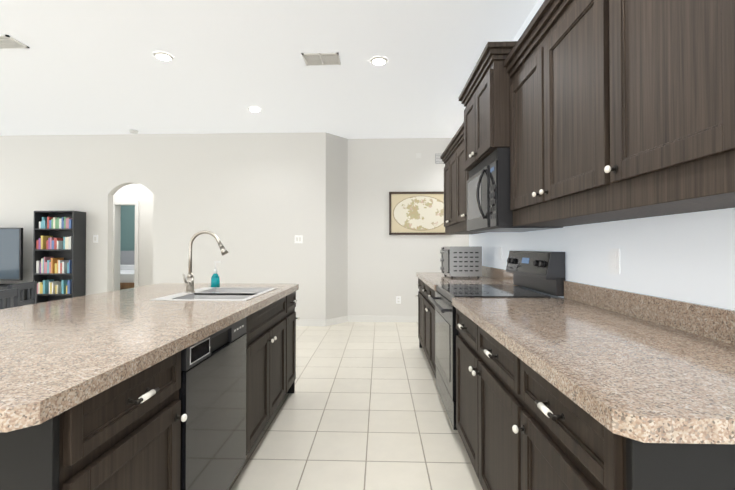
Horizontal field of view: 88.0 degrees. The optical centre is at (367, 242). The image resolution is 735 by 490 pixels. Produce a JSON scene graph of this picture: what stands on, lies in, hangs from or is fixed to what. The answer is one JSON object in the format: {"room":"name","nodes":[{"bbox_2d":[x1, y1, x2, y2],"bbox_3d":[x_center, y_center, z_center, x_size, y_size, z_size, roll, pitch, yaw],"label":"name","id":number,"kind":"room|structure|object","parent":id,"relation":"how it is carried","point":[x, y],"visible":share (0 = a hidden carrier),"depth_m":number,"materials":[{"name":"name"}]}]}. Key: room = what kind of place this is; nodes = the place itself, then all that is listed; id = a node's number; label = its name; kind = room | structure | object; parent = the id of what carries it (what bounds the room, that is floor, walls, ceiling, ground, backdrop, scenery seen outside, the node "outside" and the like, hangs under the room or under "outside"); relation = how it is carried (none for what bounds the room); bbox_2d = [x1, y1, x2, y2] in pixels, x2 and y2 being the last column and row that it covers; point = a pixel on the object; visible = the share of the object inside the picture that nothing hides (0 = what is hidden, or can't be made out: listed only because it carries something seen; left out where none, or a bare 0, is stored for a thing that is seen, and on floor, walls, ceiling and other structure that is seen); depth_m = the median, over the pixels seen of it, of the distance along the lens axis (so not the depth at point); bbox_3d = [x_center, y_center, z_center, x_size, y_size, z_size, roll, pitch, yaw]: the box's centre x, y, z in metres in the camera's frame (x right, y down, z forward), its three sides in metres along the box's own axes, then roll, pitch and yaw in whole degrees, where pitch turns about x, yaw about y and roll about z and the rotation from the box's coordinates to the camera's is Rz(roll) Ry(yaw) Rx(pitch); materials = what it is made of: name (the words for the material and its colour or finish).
{"room":"kitchen","nodes":[
{"label":"kitchen","id":0,"kind":"room"},
{"bbox_2d":[120,205,134,250],"bbox_3d":[-5.577,-0.160,10.596,5.600,3.000,0.100,0,-1,2],"label":"wall","id":1,"kind":"structure","parent":0,"point":[127,242],"depth_m":10.57,"materials":[{"name":"teal paint"}]},
{"bbox_2d":[113,184,152,286],"bbox_3d":[-5.684,-0.198,7.308,5.600,3.000,0.120,0,-1,2],"label":"wall","id":2,"kind":"structure","parent":0,"point":[142,194],"depth_m":7.19,"materials":[{"name":"white paint"}]},
{"bbox_2d":[113,201,138,290],"bbox_3d":[-4.584,0.257,7.262,0.520,2.090,0.170,0,-1,2],"label":"door frame","id":3,"kind":"structure","parent":2,"relation":"attached to","point":[116,238],"depth_m":7.19,"materials":[{"name":"white"}]},
{"bbox_2d":[0,132,325,319],"bbox_3d":[-4.583,-0.212,6.072,7.880,3.000,0.120,0,-1,2],"label":"wall","id":4,"kind":"structure","parent":0,"point":[255,203],"depth_m":5.95,"materials":[{"name":"white paint"}]},
{"bbox_2d":[93,235,97,242],"bbox_3d":[-4.285,-0.063,5.995,0.078,0.122,0.011,0,-1,2],"label":"light switch","id":5,"kind":"object","parent":4,"relation":"attached to","point":[95,238],"visible":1,"depth_m":5.99,"materials":[{"name":"white plastic"}]},
{"bbox_2d":[295,235,302,242],"bbox_3d":[-1.067,-0.054,5.890,0.124,0.122,0.011,0,-1,2],"label":"light switch","id":6,"kind":"object","parent":4,"relation":"attached to","point":[298,238],"visible":1,"depth_m":5.89,"materials":[{"name":"white plastic"}]},
{"bbox_2d":[296,319,326,325],"bbox_3d":[-2.002,1.236,5.904,2.730,0.100,0.013,0,-1,2],"label":"baseboard","id":7,"kind":"structure","parent":4,"relation":"attached to","point":[298,322],"depth_m":5.86,"materials":[{"name":"white wood"}]},
{"bbox_2d":[0,0,537,138],"bbox_3d":[-2.449,-1.789,3.709,12.300,0.100,13.700,0,-1,2],"label":"ceiling","id":8,"kind":"structure","parent":0,"point":[86,67],"depth_m":3.73,"materials":[{"name":"white paint"}]},
{"bbox_2d":[0,35,28,48],"bbox_3d":[-3.263,-1.737,3.295,0.500,0.012,0.200,0,-1,2],"label":"ceiling vent","id":9,"kind":"object","parent":8,"relation":"in","point":[8,42],"visible":0.98,"depth_m":3.31,"materials":[{"name":"white metal"}]},
{"bbox_2d":[129,129,138,133],"bbox_3d":[-3.571,-1.697,5.816,0.130,0.034,0.130,0,-1,2],"label":"smoke detector","id":10,"kind":"object","parent":8,"relation":"attached to","point":[132,131],"visible":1,"depth_m":5.79,"materials":[{"name":"white plastic"}]},
{"bbox_2d":[153,52,173,60],"bbox_3d":[-1.904,-1.734,3.551,0.170,0.010,0.170,0,-1,2],"label":"recessed light","id":11,"kind":"object","parent":8,"relation":"in","point":[163,56],"visible":1,"depth_m":3.53,"materials":[{"name":"white"}]},
{"bbox_2d":[248,107,260,111],"bbox_3d":[-1.460,-1.718,4.917,0.170,0.010,0.170,0,-1,2],"label":"recessed light","id":12,"kind":"object","parent":8,"relation":"in","point":[254,109],"visible":1,"depth_m":4.89,"materials":[{"name":"white"}]},
{"bbox_2d":[301,52,340,65],"bbox_3d":[-0.432,-1.734,3.593,0.340,0.012,0.220,0,-1,2],"label":"ceiling vent","id":13,"kind":"object","parent":8,"relation":"in","point":[319,59],"visible":0.98,"depth_m":3.58,"materials":[{"name":"white metal"}]},
{"bbox_2d":[370,56,387,64],"bbox_3d":[0.110,-1.733,3.635,0.170,0.010,0.170,0,-1,2],"label":"recessed light","id":14,"kind":"object","parent":8,"relation":"in","point":[378,60],"visible":0.96,"depth_m":3.62,"materials":[{"name":"white"}]},
{"bbox_2d":[326,133,347,319],"bbox_3d":[-0.531,-0.212,6.099,0.120,3.000,0.475,-1,-1,43],"label":"wall","id":15,"kind":"structure","parent":0,"point":[336,226],"depth_m":6.06,"materials":[{"name":"white paint"}]},
{"bbox_2d":[327,316,348,325],"bbox_3d":[-0.481,1.238,6.043,0.320,0.100,0.330,0,-1,2],"label":"baseboard","id":16,"kind":"structure","parent":15,"relation":"attached to","point":[334,321],"depth_m":6.03,"materials":[{"name":"white wood"}]},
{"bbox_2d":[228,322,482,489],"bbox_3d":[-2.449,1.311,3.673,12.300,0.100,13.700,0,-1,2],"label":"floor","id":17,"kind":"structure","parent":0,"point":[362,407],"depth_m":2.61,"materials":[{"name":"tile"}]},
{"bbox_2d":[0,288,19,308],"bbox_3d":[-3.383,0.836,3.279,0.420,0.840,0.420,0,-1,-13],"label":"chair","id":18,"kind":"object","parent":17,"relation":"on","point":[14,293],"visible":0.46,"depth_m":3.42,"materials":[{"name":"grey wood"}]},
{"bbox_2d":[0,284,31,308],"bbox_3d":[-6.058,0.963,5.771,1.650,0.643,0.450,0,-1,2],"label":"media console","id":19,"kind":"object","parent":17,"relation":"on","point":[3,287],"visible":0.21,"depth_m":5.74,"materials":[{"name":"grey wood"}]},
{"bbox_2d":[0,228,22,284],"bbox_3d":[-5.795,0.207,5.726,1.220,0.865,0.200,0,-1,2],"label":"tv","id":20,"kind":"object","parent":19,"relation":"on","point":[11,254],"visible":1,"depth_m":5.69,"materials":[{"name":"black plastic"}]},
{"bbox_2d":[7,281,36,307],"bbox_3d":[-3.830,0.844,3.974,0.420,0.840,0.420,0,-1,-13],"label":"chair","id":21,"kind":"object","parent":17,"relation":"on","point":[28,286],"visible":0.29,"depth_m":4.08,"materials":[{"name":"grey wood"}]},
{"bbox_2d":[33,211,85,302],"bbox_3d":[-4.749,0.401,5.875,0.620,1.770,0.250,0,-1,2],"label":"bookshelf","id":22,"kind":"object","parent":17,"relation":"on","point":[59,255],"visible":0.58,"depth_m":5.80,"materials":[{"name":"grey wood"}]},
{"bbox_2d":[36,217,71,293],"bbox_3d":[-4.761,0.406,5.875,0.537,1.597,0.209,0,-1,2],"label":"books","id":23,"kind":"object","parent":22,"relation":"on","point":[53,234],"depth_m":5.78,"materials":[{"name":"multicoloured paper"}]},
{"bbox_2d":[120,251,134,289],"bbox_3d":[-6.213,0.768,9.490,2.200,1.120,2.110,0,-1,2],"label":"bed","id":24,"kind":"object","parent":17,"relation":"on","point":[126,269],"visible":0.04,"depth_m":9.95,"materials":[{"name":"grey fabric"}]},
{"bbox_2d":[0,290,298,489],"bbox_3d":[-0.984,0.810,2.021,0.776,0.865,2.370,0,-1,2],"label":"kitchen island","id":25,"kind":"object","parent":17,"relation":"on","point":[189,384],"depth_m":1.31,"materials":[{"name":"brown wood"}]},
{"bbox_2d":[0,283,298,433],"bbox_3d":[-1.214,0.354,1.988,1.200,0.045,2.490,0,-1,2],"label":"island countertop","id":26,"kind":"structure","parent":25,"relation":"on","point":[53,354],"depth_m":1.33,"materials":[{"name":"beige stone"}]},
{"bbox_2d":[180,230,228,293],"bbox_3d":[-1.078,0.124,2.530,0.290,0.417,0.107,0,-1,2],"label":"faucet","id":27,"kind":"object","parent":26,"relation":"on","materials":[{"name":"silver metal"}]},
{"bbox_2d":[150,287,276,300],"bbox_3d":[-0.966,0.441,2.525,0.560,0.218,0.680,0,-1,2],"label":"sink","id":28,"kind":"object","parent":26,"relation":"in","point":[205,293],"depth_m":2.51,"materials":[{"name":"silver metal"}]},
{"bbox_2d":[211,261,220,286],"bbox_3d":[-1.170,0.241,2.934,0.074,0.200,0.068,0,-1,2],"label":"soap bottle","id":29,"kind":"object","parent":26,"relation":"on","point":[215,279],"visible":0.98,"depth_m":2.91,"materials":[{"name":"teal plastic"}]},
{"bbox_2d":[179,317,246,489],"bbox_3d":[-0.675,0.752,1.665,0.078,0.760,0.615,0,-1,2],"label":"dishwasher","id":30,"kind":"object","parent":25,"relation":"in","point":[212,392],"depth_m":1.59,"materials":[{"name":"black metal"}]},
{"bbox_2d":[415,277,422,347],"bbox_3d":[0.941,0.834,4.275,0.677,0.865,0.689,0,-1,2],"label":"base cabinet","id":31,"kind":"object","parent":17,"relation":"on","point":[420,283],"depth_m":4.42,"materials":[{"name":"brown wood"}]},
{"bbox_2d":[423,285,436,377],"bbox_3d":[0.918,0.826,3.577,0.677,0.865,0.984,0,-1,2],"label":"base cabinet","id":32,"kind":"object","parent":17,"relation":"on","point":[428,307],"depth_m":3.55,"materials":[{"name":"brown wood"}]},
{"bbox_2d":[416,273,517,288],"bbox_3d":[0.917,0.375,3.872,0.697,0.045,1.566,0,-1,2],"label":"countertop","id":33,"kind":"structure","parent":32,"relation":"on","point":[432,279],"depth_m":3.63,"materials":[{"name":"beige stone"}]},
{"bbox_2d":[440,246,481,277],"bbox_3d":[0.959,0.196,4.000,0.367,0.314,0.451,0,-1,2],"label":"toaster oven","id":34,"kind":"object","parent":33,"relation":"on","point":[461,260],"visible":0.98,"depth_m":3.78,"materials":[{"name":"silver metal"}]},
{"bbox_2d":[453,305,506,489],"bbox_3d":[0.858,0.805,1.749,0.677,0.865,1.134,0,-1,2],"label":"base cabinet","id":35,"kind":"object","parent":17,"relation":"on","point":[481,363],"depth_m":1.73,"materials":[{"name":"brown wood"}]},
{"bbox_2d":[428,251,565,429],"bbox_3d":[0.847,0.654,2.703,0.747,1.190,0.752,0,-1,2],"label":"range","id":36,"kind":"object","parent":17,"relation":"on","point":[538,274],"visible":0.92,"depth_m":2.54,"materials":[{"name":"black metal"}]},
{"bbox_2d":[507,353,734,489],"bbox_3d":[0.835,0.797,1.013,0.677,0.865,0.614,0,-1,2],"label":"base cabinet","id":37,"kind":"object","parent":17,"relation":"on","point":[552,444],"depth_m":0.90,"materials":[{"name":"brown wood"}]},
{"bbox_2d":[452,297,734,444],"bbox_3d":[0.840,0.347,1.499,0.697,0.045,1.646,0,-1,2],"label":"countertop","id":38,"kind":"structure","parent":37,"relation":"on","point":[646,382],"depth_m":1.01,"materials":[{"name":"beige stone"}]},
{"bbox_2d":[348,138,468,315],"bbox_3d":[1.730,-0.210,6.227,4.110,3.000,0.120,0,-1,2],"label":"wall","id":39,"kind":"structure","parent":0,"point":[384,266],"depth_m":6.21,"materials":[{"name":"white paint"}]},
{"bbox_2d":[349,316,417,321],"bbox_3d":[1.678,1.239,6.145,4.010,0.100,0.013,0,-1,2],"label":"baseboard","id":40,"kind":"structure","parent":39,"relation":"attached to","point":[351,318],"depth_m":6.18,"materials":[{"name":"white wood"}]},
{"bbox_2d":[396,296,400,303],"bbox_3d":[0.504,0.929,6.189,0.078,0.122,0.009,0,-1,2],"label":"outlet","id":41,"kind":"object","parent":39,"relation":"attached to","point":[398,299],"visible":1,"depth_m":6.19,"materials":[{"name":"white plastic"}]},
{"bbox_2d":[389,192,444,234],"bbox_3d":[0.868,-0.481,6.182,1.030,0.700,0.028,0,-1,2],"label":"framed picture","id":42,"kind":"object","parent":39,"relation":"attached to","point":[416,213],"visible":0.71,"depth_m":6.18,"materials":[{"name":"brown paper"}]},
{"bbox_2d":[416,153,443,163],"bbox_3d":[1.048,-1.375,6.196,0.510,0.170,0.011,0,-1,2],"label":"air vent","id":43,"kind":"object","parent":39,"relation":"in","point":[438,160],"visible":0.56,"depth_m":6.19,"materials":[{"name":"white metal"}]},
{"bbox_2d":[469,0,734,309],"bbox_3d":[1.239,-0.273,0.795,0.140,3.000,8.150,0,-1,2],"label":"wall","id":44,"kind":"structure","parent":0,"point":[688,257],"depth_m":1.61,"materials":[{"name":"white paint"}]},
{"bbox_2d":[452,136,468,231],"bbox_3d":[1.081,-0.574,3.543,0.347,0.915,0.899,0,-1,2],"label":"upper cabinet","id":45,"kind":"object","parent":44,"relation":"attached to","point":[459,179],"depth_m":3.86,"materials":[{"name":"brown wood"}]},
{"bbox_2d":[444,148,485,234],"bbox_3d":[1.106,-0.565,4.291,0.347,0.915,0.877,0,-1,2],"label":"upper cabinet","id":46,"kind":"object","parent":44,"relation":"attached to","point":[447,159],"depth_m":4.39,"materials":[{"name":"brown wood"}]},
{"bbox_2d":[460,52,515,171],"bbox_3d":[0.999,-0.867,2.716,0.457,0.561,0.760,0,-1,2],"label":"upper cabinet","id":47,"kind":"object","parent":44,"relation":"attached to","point":[484,128],"depth_m":2.47,"materials":[{"name":"brown wood"}]},
{"bbox_2d":[467,147,564,231],"bbox_3d":[0.980,-0.336,2.710,0.488,0.494,0.752,0,-1,2],"label":"microwave","id":48,"kind":"object","parent":47,"relation":"attached to","point":[488,195],"visible":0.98,"depth_m":2.46,"materials":[{"name":"black plastic"}]},
{"bbox_2d":[508,0,654,225],"bbox_3d":[1.024,-0.579,1.786,0.347,0.945,1.084,0,-1,2],"label":"upper cabinet","id":49,"kind":"object","parent":44,"relation":"attached to","point":[548,77],"depth_m":1.77,"materials":[{"name":"brown wood"}]},
{"bbox_2d":[482,265,734,344],"bbox_3d":[1.215,0.286,2.656,0.022,0.104,3.980,0,-1,2],"label":"backsplash","id":50,"kind":"structure","parent":44,"relation":"attached to","point":[711,321],"depth_m":1.54,"materials":[{"name":"beige stone"}]},
{"bbox_2d":[609,249,619,273],"bbox_3d":[1.198,0.089,1.848,0.009,0.122,0.078,0,-1,2],"label":"outlet","id":51,"kind":"object","parent":44,"relation":"attached to","point":[614,261],"visible":1,"depth_m":1.84,"materials":[{"name":"white plastic"}]},
{"bbox_2d":[588,0,734,215],"bbox_3d":[1.001,-0.587,1.069,0.347,0.945,0.669,0,-1,2],"label":"upper cabinet","id":52,"kind":"object","parent":44,"relation":"attached to","point":[591,111],"depth_m":1.15,"materials":[{"name":"brown wood"}]},
{"bbox_2d":[708,0,734,199],"bbox_3d":[0.984,-0.593,0.555,0.347,0.945,0.647,0,-1,2],"label":"upper cabinet","id":53,"kind":"object","parent":44,"relation":"attached to","point":[721,13],"depth_m":0.89,"materials":[{"name":"brown wood"}]}
]}

